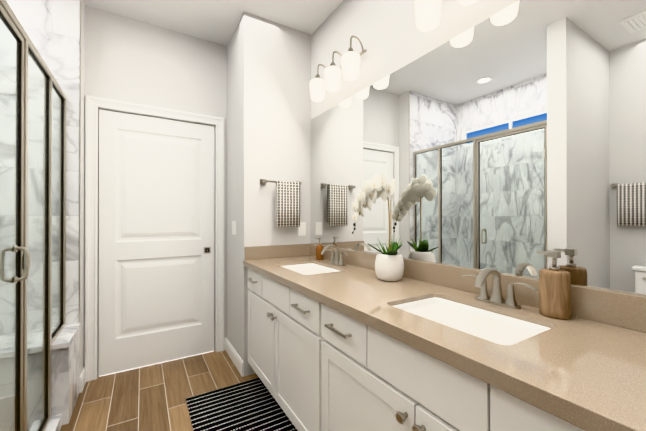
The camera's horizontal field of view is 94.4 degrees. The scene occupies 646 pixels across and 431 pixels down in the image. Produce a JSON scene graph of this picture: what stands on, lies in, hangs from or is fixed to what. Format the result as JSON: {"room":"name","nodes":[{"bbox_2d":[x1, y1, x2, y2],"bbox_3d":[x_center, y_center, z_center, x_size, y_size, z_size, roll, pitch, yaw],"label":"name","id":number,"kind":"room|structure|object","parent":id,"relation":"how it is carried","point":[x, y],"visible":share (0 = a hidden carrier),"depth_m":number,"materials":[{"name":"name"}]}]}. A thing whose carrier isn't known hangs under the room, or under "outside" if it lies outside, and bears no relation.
{"room":"bathroom","nodes":[
{"label":"bathroom","id":0,"kind":"room"},
{"bbox_2d":[0,0,84,392],"bbox_3d":[-2.203,-0.169,1.913,1.060,2.780,0.295,0,0,-31],"label":"wall","id":1,"kind":"structure","parent":0,"point":[51,28],"depth_m":1.99,"materials":[{"name":"white stone"}]},
{"bbox_2d":[79,0,80,322],"bbox_3d":[-1.674,-0.409,2.061,0.006,2.296,0.008,0,0,-31],"label":"tile trim","id":2,"kind":"structure","parent":1,"relation":"attached to","point":[79,159],"depth_m":2.06,"materials":[{"name":"silver metal"}]},
{"bbox_2d":[80,367,85,392],"bbox_3d":[-1.713,1.167,2.136,0.014,0.108,0.171,0,0,-31],"label":"baseboard","id":3,"kind":"structure","parent":1,"relation":"attached to","point":[82,379],"depth_m":2.11,"materials":[{"name":"white paint"}]},
{"bbox_2d":[84,5,226,377],"bbox_3d":[-1.354,-0.167,2.529,1.030,2.780,0.120,0,0,-31],"label":"wall","id":4,"kind":"structure","parent":0,"point":[127,59],"depth_m":2.45,"materials":[{"name":"grey paint"}]},
{"bbox_2d":[85,95,223,381],"bbox_3d":[-1.325,0.169,2.462,0.997,2.108,0.020,0,0,-31],"label":"door frame","id":5,"kind":"structure","parent":4,"relation":"attached to","point":[92,103],"depth_m":2.24,"materials":[{"name":"white paint"}]},
{"bbox_2d":[99,351,211,376],"bbox_3d":[-1.344,1.220,2.489,0.835,0.007,0.008,0,0,-31],"label":"threshold","id":6,"kind":"object","parent":4,"relation":"in","point":[153,364],"depth_m":2.45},
{"bbox_2d":[98,109,214,375],"bbox_3d":[-1.344,0.205,2.493,0.839,2.021,0.046,0,0,-31],"label":"door","id":7,"kind":"structure","parent":4,"relation":"in","point":[156,229],"depth_m":2.46,"materials":[{"name":"white paint"}]},
{"bbox_2d":[60,350,258,430],"bbox_3d":[-0.332,1.246,0.485,2.790,0.060,4.665,0,0,-31],"label":"floor","id":8,"kind":"structure","parent":0,"point":[151,397],"depth_m":2.05,"materials":[{"name":"brown tile"}]},
{"bbox_2d":[0,323,79,430],"bbox_3d":[-1.979,0.979,1.658,0.944,0.483,0.365,0,0,-31],"label":"shower bench","id":9,"kind":"object","parent":8,"relation":"on","point":[65,369],"visible":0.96,"depth_m":1.73,"materials":[{"name":"stone"}]},
{"bbox_2d":[29,414,61,430],"bbox_3d":[-1.276,1.183,1.226,0.120,0.070,1.130,0,0,-31],"label":"sill","id":10,"kind":"structure","parent":8,"relation":"on","point":[55,423],"depth_m":1.66,"materials":[{"name":"stone"}]},
{"bbox_2d":[0,0,65,430],"bbox_3d":[-1.367,0.169,1.380,0.091,1.960,1.478,0,0,-31],"label":"shower door","id":11,"kind":"structure","parent":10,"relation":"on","point":[25,46],"depth_m":1.40,"materials":[{"name":"clear glass"}]},
{"bbox_2d":[186,378,297,430],"bbox_3d":[-0.467,1.214,1.750,0.517,0.012,0.850,0,0,-31],"label":"bath mat","id":12,"kind":"object","parent":8,"relation":"on","point":[251,405],"visible":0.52,"depth_m":1.85,"materials":[{"name":"black fabric"}]},
{"bbox_2d":[243,263,598,430],"bbox_3d":[0.215,0.797,1.467,0.596,0.843,2.216,0,0,-31],"label":"bathroom vanity","id":13,"kind":"object","parent":8,"relation":"on","point":[340,339],"depth_m":1.10,"materials":[{"name":"white wood"}]},
{"bbox_2d":[243,255,645,430],"bbox_3d":[0.222,0.356,1.466,0.588,0.040,2.228,0,0,-31],"label":"countertop","id":14,"kind":"structure","parent":13,"relation":"on","point":[591,372],"depth_m":0.78,"materials":[{"name":"beige stone"}]},
{"bbox_2d":[291,263,330,274],"bbox_3d":[-0.088,0.425,1.959,0.299,0.142,0.449,0,0,-31],"label":"sink","id":15,"kind":"object","parent":14,"relation":"in","point":[308,267],"depth_m":2.13,"materials":[{"name":"white ceramic"}]},
{"bbox_2d":[315,238,322,259],"bbox_3d":[-0.030,0.254,2.299,0.069,0.168,0.058,0,0,-31],"label":"dispenser","id":16,"kind":"object","parent":14,"relation":"on","point":[319,249],"visible":0.96,"depth_m":2.28,"materials":[{"name":"brown"}]},
{"bbox_2d":[321,245,350,266],"bbox_3d":[0.054,0.268,2.046,0.155,0.138,0.281,0,0,-31],"label":"faucet","id":17,"kind":"object","parent":14,"relation":"on","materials":[{"name":"silver metal"}]},
{"bbox_2d":[352,170,403,280],"bbox_3d":[0.297,0.049,1.657,0.198,0.574,0.358,0,0,-31],"label":"orchid pot","id":18,"kind":"object","parent":14,"relation":"on","point":[389,264],"visible":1,"depth_m":1.57,"materials":[{"name":"white ceramic"}]},
{"bbox_2d":[403,299,534,338],"bbox_3d":[0.476,0.422,1.027,0.299,0.142,0.449,0,0,-31],"label":"sink","id":19,"kind":"object","parent":14,"relation":"in","point":[499,326],"depth_m":1.09,"materials":[{"name":"white ceramic"}]},
{"bbox_2d":[459,268,538,310],"bbox_3d":[0.618,0.264,1.113,0.155,0.138,0.281,0,0,-31],"label":"faucet","id":20,"kind":"object","parent":14,"relation":"on","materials":[{"name":"silver metal"}]},
{"bbox_2d":[536,250,570,319],"bbox_3d":[0.766,0.225,0.998,0.074,0.216,0.095,0,0,-31],"label":"dispenser","id":21,"kind":"object","parent":14,"relation":"on","point":[554,291],"visible":0.98,"depth_m":0.97,"materials":[{"name":"brown wood"}]},
{"bbox_2d":[84,0,342,45],"bbox_3d":[-0.332,-1.605,0.496,2.790,0.080,4.665,0,0,-31],"label":"ceiling","id":22,"kind":"structure","parent":0,"point":[215,21],"depth_m":2.30,"materials":[{"name":"white paint"}]},
{"bbox_2d":[227,11,310,375],"bbox_3d":[-0.524,-0.166,2.712,0.580,2.780,0.665,0,0,-31],"label":"wall block","id":23,"kind":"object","parent":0,"point":[268,96],"visible":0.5,"depth_m":2.41,"materials":[{"name":"grey paint"}]},
{"bbox_2d":[224,338,243,376],"bbox_3d":[-0.752,1.169,2.500,0.025,0.108,0.542,0,0,-31],"label":"baseboard return","id":24,"kind":"object","parent":23,"relation":"attached to","point":[236,359],"visible":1,"depth_m":2.45,"materials":[{"name":"white paint"}]},
{"bbox_2d":[232,221,235,234],"bbox_3d":[-0.749,0.103,2.513,0.008,0.115,0.116,0,0,-31],"label":"light switch","id":25,"kind":"object","parent":23,"relation":"attached to","point":[233,227],"visible":1,"depth_m":2.49,"materials":[{"name":"white plastic"}]},
{"bbox_2d":[260,179,301,226],"bbox_3d":[-0.323,-0.099,2.393,0.348,0.376,0.085,0,0,-31],"label":"towel rail","id":26,"kind":"object","parent":23,"relation":"attached to","point":[287,204],"visible":1,"depth_m":2.38,"materials":[{"name":"silver metal"}]},
{"bbox_2d":[298,222,305,235],"bbox_3d":[-0.176,0.114,2.527,0.070,0.115,0.008,0,0,-31],"label":"light switch","id":27,"kind":"object","parent":23,"relation":"attached to","point":[302,230],"visible":0.9,"depth_m":2.52,"materials":[{"name":"white plastic"}]},
{"bbox_2d":[245,243,310,258],"bbox_3d":[-0.353,0.289,2.409,0.555,0.099,0.020,0,0,-31],"label":"backsplash","id":28,"kind":"structure","parent":0,"relation":"attached to","point":[279,251],"depth_m":2.39,"materials":[{"name":"beige stone"}]},
{"bbox_2d":[310,35,366,101],"bbox_3d":[0.096,-0.996,2.064,0.190,0.274,0.532,0,0,-31],"label":"sconce","id":29,"kind":"object","parent":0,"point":[348,69],"visible":1,"depth_m":2.00,"materials":[{"name":"white glass"}]},
{"bbox_2d":[414,0,478,31],"bbox_3d":[0.614,-0.999,1.209,0.190,0.274,0.532,0,0,-31],"label":"sconce","id":30,"kind":"object","parent":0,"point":[427,15],"visible":1,"depth_m":1.33,"materials":[{"name":"white glass"}]},
{"bbox_2d":[310,0,645,295],"bbox_3d":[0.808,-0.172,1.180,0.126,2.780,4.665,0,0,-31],"label":"mirror","id":31,"kind":"object","parent":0,"point":[510,140],"depth_m":1.23,"materials":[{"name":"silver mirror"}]},
{"bbox_2d":[311,244,645,330],"bbox_3d":[0.465,0.286,1.613,0.020,0.099,2.228,0,0,-31],"label":"backsplash","id":32,"kind":"structure","parent":0,"relation":"attached to","point":[604,306],"depth_m":0.98,"materials":[{"name":"beige stone"}]}
]}

